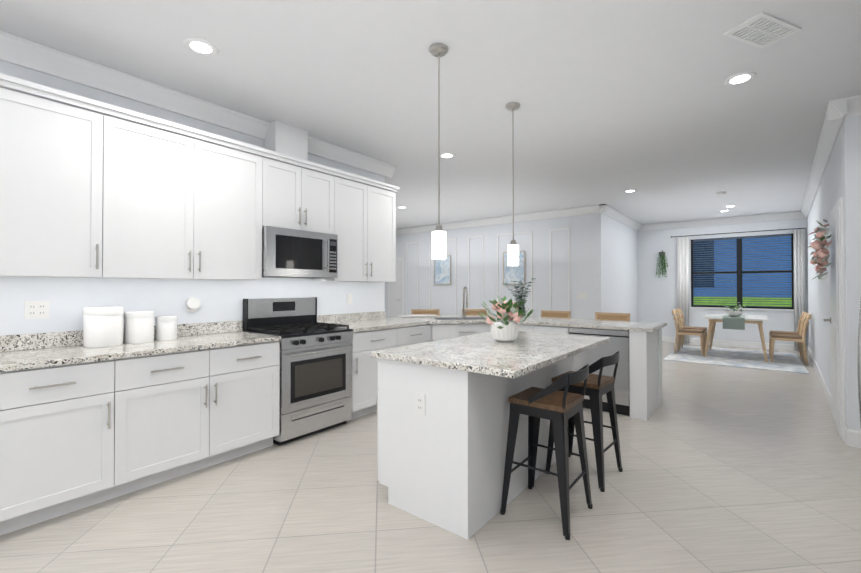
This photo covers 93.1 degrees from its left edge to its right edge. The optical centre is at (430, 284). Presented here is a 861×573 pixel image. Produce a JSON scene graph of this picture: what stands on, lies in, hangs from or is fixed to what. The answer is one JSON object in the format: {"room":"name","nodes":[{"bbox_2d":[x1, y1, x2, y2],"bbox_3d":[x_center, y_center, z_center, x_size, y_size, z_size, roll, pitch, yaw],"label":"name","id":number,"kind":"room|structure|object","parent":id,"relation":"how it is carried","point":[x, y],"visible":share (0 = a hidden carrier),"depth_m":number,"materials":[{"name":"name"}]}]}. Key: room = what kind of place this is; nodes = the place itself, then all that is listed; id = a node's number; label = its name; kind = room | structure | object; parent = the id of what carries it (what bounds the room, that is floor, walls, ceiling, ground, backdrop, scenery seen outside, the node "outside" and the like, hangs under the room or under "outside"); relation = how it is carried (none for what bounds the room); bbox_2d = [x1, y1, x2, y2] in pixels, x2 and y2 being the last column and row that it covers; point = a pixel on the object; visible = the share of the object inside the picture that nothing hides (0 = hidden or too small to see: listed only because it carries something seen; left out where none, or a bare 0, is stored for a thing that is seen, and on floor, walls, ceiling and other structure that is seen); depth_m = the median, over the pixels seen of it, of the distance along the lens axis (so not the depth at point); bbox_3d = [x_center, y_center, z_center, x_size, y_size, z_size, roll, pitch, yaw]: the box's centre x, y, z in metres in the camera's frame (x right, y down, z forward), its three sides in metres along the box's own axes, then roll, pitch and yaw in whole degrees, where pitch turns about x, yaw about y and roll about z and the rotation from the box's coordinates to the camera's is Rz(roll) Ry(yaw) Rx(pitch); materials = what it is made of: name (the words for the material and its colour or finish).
{"room":"dining room and kitchen","nodes":[
{"label":"dining room and kitchen","id":0,"kind":"room"},
{"bbox_2d":[0,60,384,335],"bbox_3d":[-2.785,-0.100,2.491,0.120,2.870,6.970,0,-1,38],"label":"wall","id":1,"kind":"structure","parent":0,"point":[69,299],"depth_m":3.21,"materials":[{"name":"paint"}]},
{"bbox_2d":[24,301,48,318],"bbox_3d":[-2.566,0.168,2.662,0.009,0.118,0.118,0,-1,38],"label":"outlet","id":2,"kind":"object","parent":1,"relation":"attached to","point":[36,309],"depth_m":2.66,"materials":[{"name":"white plastic"}]},
{"bbox_2d":[0,77,119,277],"bbox_3d":[-2.426,-0.595,2.566,0.350,1.100,0.625,0,-1,38],"label":"upper cabinet","id":3,"kind":"object","parent":1,"relation":"attached to","point":[90,188],"depth_m":2.48,"materials":[{"name":"white wood"}]},
{"bbox_2d":[185,297,199,311],"bbox_3d":[-1.973,0.170,3.386,0.045,0.126,0.100,0,-1,38],"label":"outlet","id":4,"kind":"object","parent":1,"relation":"attached to","point":[192,303],"depth_m":3.37,"materials":[{"name":"white plastic"}]},
{"bbox_2d":[116,109,271,279],"bbox_3d":[-1.929,-0.589,3.197,0.350,1.100,1.222,0,-1,38],"label":"upper cabinet","id":5,"kind":"object","parent":1,"relation":"attached to","point":[190,206],"depth_m":3.05,"materials":[{"name":"white wood"}]},
{"bbox_2d":[272,153,335,234],"bbox_3d":[-1.350,-0.815,3.935,0.350,0.635,0.771,0,-1,38],"label":"upper cabinet","id":6,"kind":"object","parent":1,"relation":"attached to","point":[303,194],"depth_m":3.84,"materials":[{"name":"white wood"}]},
{"bbox_2d":[262,226,337,278],"bbox_3d":[-1.305,-0.278,3.895,0.461,0.434,0.761,0,-1,38],"label":"microwave","id":7,"kind":"object","parent":6,"relation":"attached to","point":[290,253],"visible":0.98,"depth_m":3.73,"materials":[{"name":"silver metal"}]},
{"bbox_2d":[347,294,351,304],"bbox_3d":[-0.936,0.177,4.731,0.010,0.118,0.072,0,-1,38],"label":"outlet","id":8,"kind":"object","parent":1,"relation":"attached to","point":[349,296],"depth_m":4.72,"materials":[{"name":"white plastic"}]},
{"bbox_2d":[313,173,395,281],"bbox_3d":[-0.848,-0.578,4.571,0.350,1.100,0.972,0,-1,38],"label":"upper cabinet","id":9,"kind":"object","parent":1,"relation":"attached to","point":[365,210],"depth_m":4.45,"materials":[{"name":"white wood"}]},
{"bbox_2d":[0,31,860,234],"bbox_3d":[-0.404,-1.330,5.511,10.200,0.357,14.405,0,-1,38],"label":"crown molding","id":10,"kind":"structure","parent":1,"relation":"attached to","point":[281,137],"depth_m":3.75,"materials":[{"name":"paint"}]},
{"bbox_2d":[0,342,860,572],"bbox_3d":[-0.296,1.410,5.463,10.800,0.100,14.900,0,-1,38],"label":"floor","id":11,"kind":"structure","parent":0,"point":[727,469],"depth_m":2.39,"materials":[{"name":"tile"}]},
{"bbox_2d":[0,357,131,535],"bbox_3d":[-2.323,0.895,2.460,0.628,0.880,0.645,0,-1,38],"label":"base cabinet","id":12,"kind":"object","parent":11,"relation":"on","point":[75,437],"depth_m":2.29,"materials":[{"name":"white wood"}]},
{"bbox_2d":[0,320,280,371],"bbox_3d":[-1.997,0.390,2.863,0.647,0.134,1.697,0,-1,38],"label":"countertop","id":13,"kind":"structure","parent":12,"relation":"on","point":[28,351],"depth_m":2.68,"materials":[{"name":"stone"}]},
{"bbox_2d":[83,306,123,347],"bbox_3d":[-2.242,0.289,2.798,0.220,0.265,0.220,0,-1,38],"label":"canister","id":14,"kind":"object","parent":13,"relation":"on","point":[102,326],"visible":1,"depth_m":2.71,"materials":[{"name":"white ceramic"}]},
{"bbox_2d":[124,311,154,343],"bbox_3d":[-2.120,0.311,2.969,0.184,0.225,0.184,0,-1,38],"label":"medium canister","id":15,"kind":"object","parent":13,"relation":"on","point":[138,327],"visible":1,"depth_m":2.90,"materials":[{"name":"white ceramic"}]},
{"bbox_2d":[155,315,177,340],"bbox_3d":[-2.016,0.335,3.116,0.143,0.180,0.143,0,-1,38],"label":"canister","id":16,"kind":"object","parent":13,"relation":"on","point":[166,328],"visible":1,"depth_m":3.06,"materials":[{"name":"white ceramic"}]},
{"bbox_2d":[128,341,279,492],"bbox_3d":[-1.839,0.900,3.076,0.626,0.880,1.162,0,-1,38],"label":"base cabinet","id":17,"kind":"object","parent":11,"relation":"on","point":[194,410],"depth_m":2.86,"materials":[{"name":"white wood"}]},
{"bbox_2d":[243,297,352,445],"bbox_3d":[-1.209,0.740,3.811,0.699,1.212,0.759,0,-1,38],"label":"range","id":18,"kind":"object","parent":11,"relation":"on","point":[315,376],"visible":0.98,"depth_m":3.68,"materials":[{"name":"silver metal"}]},
{"bbox_2d":[347,328,394,420],"bbox_3d":[-0.789,0.911,4.410,0.627,0.880,0.692,0,-1,38],"label":"base cabinet","id":19,"kind":"object","parent":11,"relation":"on","point":[364,366],"depth_m":4.11,"materials":[{"name":"white wood"}]},
{"bbox_2d":[395,324,430,346],"bbox_3d":[-0.404,0.915,4.853,0.684,0.880,0.722,0,-1,38],"label":"base cabinet","id":20,"kind":"object","parent":11,"relation":"on","point":[408,335],"depth_m":4.65,"materials":[{"name":"white wood"}]},
{"bbox_2d":[411,309,439,314],"bbox_3d":[-0.053,0.878,6.119,0.444,0.979,0.470,0,0,-7],"label":"stool","id":21,"kind":"object","parent":11,"relation":"on","point":[425,311],"visible":0.06,"depth_m":6.33,"materials":[{"name":"brown wood"}]},
{"bbox_2d":[431,323,490,340],"bbox_3d":[0.369,0.919,5.332,1.307,0.880,1.230,0,-1,38],"label":"base cabinet","id":22,"kind":"object","parent":11,"relation":"on","point":[438,331],"depth_m":4.94,"materials":[{"name":"white wood"}]},
{"bbox_2d":[317,311,666,331],"bbox_3d":[0.674,0.404,4.529,3.030,0.134,2.682,0,-1,38],"label":"countertop","id":23,"kind":"structure","parent":22,"relation":"on","point":[364,321],"depth_m":4.66,"materials":[{"name":"stone"}]},
{"bbox_2d":[399,314,436,317],"bbox_3d":[-0.171,0.430,5.500,0.334,0.030,0.398,0,-1,38],"label":"serving dish","id":24,"kind":"object","parent":23,"relation":"on","point":[422,315],"visible":1,"depth_m":5.43,"materials":[{"name":"white ceramic"}]},
{"bbox_2d":[462,286,468,316],"bbox_3d":[0.471,0.236,5.406,0.189,0.416,0.232,0,-1,38],"label":"faucet","id":25,"kind":"object","parent":23,"relation":"on","point":[464,311],"visible":0.98,"depth_m":5.47,"materials":[{"name":"silver metal"}]},
{"bbox_2d":[502,278,535,316],"bbox_3d":[1.176,0.183,5.517,0.434,0.524,0.334,0,-1,38],"label":"plant","id":26,"kind":"object","parent":23,"relation":"on","point":[519,297],"visible":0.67,"depth_m":5.45,"materials":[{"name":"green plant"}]},
{"bbox_2d":[462,309,487,314],"bbox_3d":[0.740,0.878,6.220,0.444,0.979,0.470,0,0,-7],"label":"stool","id":27,"kind":"object","parent":11,"relation":"on","point":[472,312],"visible":0.04,"depth_m":6.43,"materials":[{"name":"brown wood"}]},
{"bbox_2d":[377,356,573,539],"bbox_3d":[0.414,0.899,2.981,0.708,0.880,1.630,0,-1,38],"label":"kitchen island","id":28,"kind":"object","parent":11,"relation":"on","point":[442,438],"visible":0.71,"depth_m":2.32,"materials":[{"name":"white wood"}]},
{"bbox_2d":[371,331,609,378],"bbox_3d":[0.530,0.441,2.899,0.980,0.034,1.680,0,-1,38],"label":"island countertop","id":29,"kind":"structure","parent":28,"relation":"on","point":[523,353],"depth_m":2.52,"materials":[{"name":"stone"}]},
{"bbox_2d":[477,295,532,341],"bbox_3d":[0.562,0.251,3.010,0.492,0.345,0.460,0,-1,38],"label":"potted plant","id":30,"kind":"object","parent":29,"relation":"on","point":[505,328],"visible":1,"depth_m":2.95,"materials":[{"name":"white ceramic"}]},
{"bbox_2d":[519,324,569,334],"bbox_3d":[1.329,0.916,4.974,0.888,0.880,0.606,0,-1,38],"label":"base cabinet","id":31,"kind":"object","parent":11,"relation":"on","point":[523,327],"depth_m":4.68,"materials":[{"name":"white wood"}]},
{"bbox_2d":[500,364,592,539],"bbox_3d":[0.691,0.904,2.399,0.424,0.860,0.408,0,-1,38],"label":"metal bar stool","id":32,"kind":"object","parent":11,"relation":"on","point":[559,409],"visible":0.98,"depth_m":2.33,"materials":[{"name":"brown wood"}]},
{"bbox_2d":[541,310,570,317],"bbox_3d":[1.688,0.875,5.773,0.444,0.979,0.470,0,-1,38],"label":"stool","id":33,"kind":"object","parent":11,"relation":"on","point":[558,314],"visible":0.15,"depth_m":5.93,"materials":[{"name":"brown wood"}]},
{"bbox_2d":[545,351,622,491],"bbox_3d":[1.094,0.908,2.903,0.434,0.860,0.427,0,-1,38],"label":"metal bar stool","id":34,"kind":"object","parent":11,"relation":"on","point":[598,386],"visible":0.79,"depth_m":2.77,"materials":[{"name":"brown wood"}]},
{"bbox_2d":[569,327,629,415],"bbox_3d":[1.936,0.914,4.527,0.610,0.876,0.547,0,-1,38],"label":"dishwasher","id":35,"kind":"object","parent":11,"relation":"on","point":[619,340],"visible":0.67,"depth_m":4.23,"materials":[{"name":"grey metal"}]},
{"bbox_2d":[595,312,629,320],"bbox_3d":[2.301,0.871,5.290,0.444,0.979,0.470,0,-1,38],"label":"stool","id":36,"kind":"object","parent":11,"relation":"on","point":[612,316],"visible":0.08,"depth_m":5.45,"materials":[{"name":"brown wood"}]},
{"bbox_2d":[663,345,808,373],"bbox_3d":[5.703,1.373,7.709,1.950,0.010,2.350,0,-1,38],"label":"dining rug","id":37,"kind":"object","parent":11,"relation":"on","point":[783,362],"visible":0.86,"depth_m":7.38,"materials":[{"name":"white fabric"}]},
{"bbox_2d":[672,309,704,355],"bbox_3d":[5.090,0.942,8.061,0.537,0.850,0.452,0,-1,38],"label":"dining chair","id":38,"kind":"object","parent":37,"relation":"on","point":[698,332],"visible":0.98,"depth_m":8.00,"materials":[{"name":"brown wood"}]},
{"bbox_2d":[677,308,707,349],"bbox_3d":[5.462,0.946,8.533,0.537,0.850,0.452,0,-1,38],"label":"dining chair","id":39,"kind":"object","parent":37,"relation":"on","point":[705,329],"visible":0.65,"depth_m":8.51,"materials":[{"name":"brown wood"}]},
{"bbox_2d":[703,314,768,361],"bbox_3d":[5.851,0.994,7.819,0.950,0.747,1.200,0,-1,38],"label":"dining table","id":40,"kind":"object","parent":37,"relation":"on","point":[715,318],"visible":0.9,"depth_m":7.57,"materials":[{"name":"white wood"}]},
{"bbox_2d":[723,314,744,329],"bbox_3d":[5.839,0.718,7.830,0.320,0.205,1.216,0,-1,38],"label":"table runner","id":41,"kind":"object","parent":40,"relation":"on","point":[736,323],"visible":0.89,"depth_m":7.36,"materials":[{"name":"fabric"}]},
{"bbox_2d":[722,302,745,316],"bbox_3d":[5.741,0.471,7.709,0.450,0.284,0.427,0,-1,38],"label":"potted plant","id":42,"kind":"object","parent":41,"relation":"on","point":[734,313],"visible":1,"depth_m":7.66,"materials":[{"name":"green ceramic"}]},
{"bbox_2d":[769,312,806,359],"bbox_3d":[6.652,0.939,7.596,0.537,0.850,0.452,0,-1,38],"label":"dining chair","id":43,"kind":"object","parent":37,"relation":"on","point":[803,314],"visible":0.4,"depth_m":7.59,"materials":[{"name":"brown wood"}]},
{"bbox_2d":[770,313,810,364],"bbox_3d":[6.281,0.934,7.124,0.537,0.850,0.452,0,-1,38],"label":"dining chair","id":44,"kind":"object","parent":37,"relation":"on","point":[801,337],"visible":0.98,"depth_m":7.04,"materials":[{"name":"brown wood"}]},
{"bbox_2d":[857,301,860,425],"bbox_3d":[2.032,0.437,1.234,1.000,1.775,0.920,0,-1,38],"label":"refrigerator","id":45,"kind":"object","parent":11,"relation":"on","point":[859,363],"visible":1,"depth_m":1.62,"materials":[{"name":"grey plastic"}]},
{"bbox_2d":[0,0,860,228],"bbox_3d":[-0.296,-1.560,5.488,10.800,0.100,14.900,0,-1,38],"label":"ceiling","id":46,"kind":"structure","parent":0,"point":[615,99],"depth_m":3.11,"materials":[{"name":"paint"}]},
{"bbox_2d":[183,38,217,55],"bbox_3d":[-1.483,-1.529,2.635,0.196,0.010,0.196,0,-1,38],"label":"recessed light","id":47,"kind":"object","parent":46,"relation":"in","point":[201,46],"visible":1,"depth_m":2.62,"materials":[{"name":"paint"}]},
{"bbox_2d":[430,43,448,258],"bbox_3d":[0.055,-0.849,2.654,0.124,1.370,0.124,0,-1,38],"label":"pendant light","id":48,"kind":"object","parent":46,"relation":"hanging from","point":[438,50],"visible":1,"depth_m":2.63,"materials":[{"name":"white glass"}]},
{"bbox_2d":[440,153,454,157],"bbox_3d":[0.192,-1.510,4.798,0.196,0.010,0.196,0,-1,38],"label":"recessed light","id":49,"kind":"object","parent":46,"relation":"in","point":[446,155],"visible":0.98,"depth_m":4.79,"materials":[{"name":"paint"}]},
{"bbox_2d":[506,102,519,265],"bbox_3d":[0.705,-0.842,3.479,0.124,1.370,0.124,0,-1,38],"label":"pendant light","id":50,"kind":"object","parent":46,"relation":"hanging from","point":[513,252],"visible":1,"depth_m":3.46,"materials":[{"name":"white glass"}]},
{"bbox_2d":[623,189,636,192],"bbox_3d":[3.213,-1.495,6.565,0.196,0.010,0.196,0,-1,38],"label":"recessed light","id":51,"kind":"object","parent":46,"relation":"in","point":[629,191],"visible":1,"depth_m":6.57,"materials":[{"name":"paint"}]},
{"bbox_2d":[716,191,725,194],"bbox_3d":[4.751,-1.482,6.662,0.136,0.034,0.136,0,-1,38],"label":"smoke detector","id":52,"kind":"object","parent":46,"relation":"attached to","point":[721,193],"visible":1,"depth_m":6.62,"materials":[{"name":"white plastic"}]},
{"bbox_2d":[724,72,756,85],"bbox_3d":[2.304,-1.525,3.038,0.196,0.010,0.196,0,-1,38],"label":"recessed light","id":53,"kind":"object","parent":46,"relation":"in","point":[740,78],"visible":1,"depth_m":3.02,"materials":[{"name":"paint"}]},
{"bbox_2d":[723,12,801,48],"bbox_3d":[2.008,-1.529,2.469,0.380,0.012,0.210,0,-1,-22],"label":"ceiling vent","id":54,"kind":"object","parent":46,"relation":"in","point":[762,30],"visible":1,"depth_m":2.46,"materials":[{"name":"metal"}]},
{"bbox_2d":[385,214,594,318],"bbox_3d":[0.632,-0.038,9.839,6.460,2.870,0.134,0,-1,38],"label":"wall","id":55,"kind":"structure","parent":0,"point":[559,261],"depth_m":9.01,"materials":[{"name":"paint"}]},
{"bbox_2d":[388,257,403,317],"bbox_3d":[-0.950,0.347,10.963,0.580,2.120,0.076,0,-1,38],"label":"room door","id":56,"kind":"structure","parent":55,"relation":"in","point":[396,299],"depth_m":10.93,"materials":[{"name":"paint"}]},
{"bbox_2d":[434,255,450,283],"bbox_3d":[0.290,-0.341,10.013,0.510,0.700,0.020,0,-1,38],"label":"picture frame","id":57,"kind":"object","parent":55,"relation":"attached to","point":[442,271],"visible":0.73,"depth_m":10.02,"materials":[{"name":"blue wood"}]},
{"bbox_2d":[503,251,524,284],"bbox_3d":[1.802,-0.346,8.822,0.510,0.710,0.020,0,-1,38],"label":"picture frame","id":58,"kind":"object","parent":55,"relation":"attached to","point":[513,273],"visible":0.73,"depth_m":8.82,"materials":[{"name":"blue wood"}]},
{"bbox_2d":[578,293,585,298],"bbox_3d":[2.946,0.225,7.942,0.164,0.118,0.010,0,-1,38],"label":"light switch","id":59,"kind":"object","parent":55,"relation":"attached to","point":[581,295],"visible":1,"depth_m":7.94,"materials":[{"name":"white plastic"}]},
{"bbox_2d":[594,213,637,320],"bbox_3d":[4.174,-0.045,9.020,0.120,2.870,3.200,0,-1,38],"label":"wall","id":60,"kind":"structure","parent":0,"point":[616,262],"depth_m":8.55,"materials":[{"name":"paint"}]},
{"bbox_2d":[638,218,807,345],"bbox_3d":[6.750,-0.044,9.124,4.040,2.870,0.150,0,-1,38],"label":"wall","id":61,"kind":"structure","parent":0,"point":[657,297],"depth_m":9.56,"materials":[{"name":"paint"}]},
{"bbox_2d":[656,250,667,276],"bbox_3d":[5.585,-0.487,9.845,0.272,0.671,0.165,0,-1,38],"label":"hanging plant","id":62,"kind":"object","parent":61,"relation":"attached to","point":[663,255],"visible":0.98,"depth_m":9.82,"materials":[{"name":"green plant"}]},
{"bbox_2d":[662,336,788,350],"bbox_3d":[6.331,1.326,9.339,2.820,0.135,0.014,0,-1,38],"label":"baseboard","id":63,"kind":"structure","parent":61,"relation":"attached to","point":[758,345],"depth_m":9.01,"materials":[{"name":"paint"}]},
{"bbox_2d":[671,228,804,237],"bbox_3d":[6.689,-1.130,9.027,2.385,0.036,0.092,0,-1,38],"label":"curtain rod","id":64,"kind":"object","parent":61,"relation":"attached to","point":[739,232],"visible":1,"depth_m":8.91,"materials":[{"name":"black metal"}]},
{"bbox_2d":[677,237,688,342],"bbox_3d":[5.932,0.135,9.578,0.230,2.480,0.047,0,-1,38],"label":"curtain","id":65,"kind":"object","parent":64,"relation":"hanging from","point":[683,273],"visible":0.88,"depth_m":9.57,"materials":[{"name":"fabric"}]},
{"bbox_2d":[793,229,804,350],"bbox_3d":[7.527,0.124,8.322,0.170,2.480,0.047,0,-1,38],"label":"curtain","id":66,"kind":"object","parent":64,"relation":"hanging from","point":[799,267],"visible":0.81,"depth_m":8.33,"materials":[{"name":"fabric"}]},
{"bbox_2d":[689,233,793,310],"bbox_3d":[6.831,-0.245,9.018,1.880,1.610,0.140,0,-1,38],"label":"window","id":67,"kind":"structure","parent":61,"relation":"in","point":[739,284],"depth_m":9.00,"materials":[{"name":"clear glass"}]},
{"bbox_2d":[693,234,791,306],"bbox_3d":[6.825,-0.279,9.011,1.720,1.534,0.050,0,-1,38],"label":"window blinds","id":68,"kind":"object","parent":67,"relation":"attached to","point":[744,237],"visible":0.92,"depth_m":8.92,"materials":[{"name":"plastic"}]},
{"bbox_2d":[807,115,860,430],"bbox_3d":[5.684,-0.071,5.887,0.409,2.870,6.655,0,-1,38],"label":"wall","id":69,"kind":"structure","parent":0,"point":[829,194],"depth_m":3.40,"materials":[{"name":"paint"}]},
{"bbox_2d":[807,219,831,282],"bbox_3d":[3.789,-0.317,3.988,0.189,0.616,0.478,0,-1,38],"label":"wreath","id":70,"kind":"object","parent":69,"relation":"hanging from","point":[821,252],"visible":1,"depth_m":3.90,"materials":[{"name":"pink plant"}]},
{"bbox_2d":[789,344,860,447],"bbox_3d":[5.576,1.296,5.829,0.324,0.135,6.465,0,-1,38],"label":"baseboard","id":71,"kind":"structure","parent":69,"relation":"attached to","point":[852,438],"depth_m":4.52,"materials":[{"name":"paint"}]},
{"bbox_2d":[823,196,844,440],"bbox_3d":[3.853,0.297,3.892,0.098,2.100,0.990,0,-1,38],"label":"door","id":72,"kind":"structure","parent":69,"relation":"in","point":[836,319],"depth_m":3.66,"materials":[{"name":"paint"}]},
{"bbox_2d":[842,119,847,428],"bbox_3d":[3.852,-0.094,3.178,0.880,2.870,0.120,0,-1,38],"label":"wall","id":73,"kind":"structure","parent":0,"point":[845,297],"depth_m":3.45,"materials":[{"name":"paint"}]}
]}

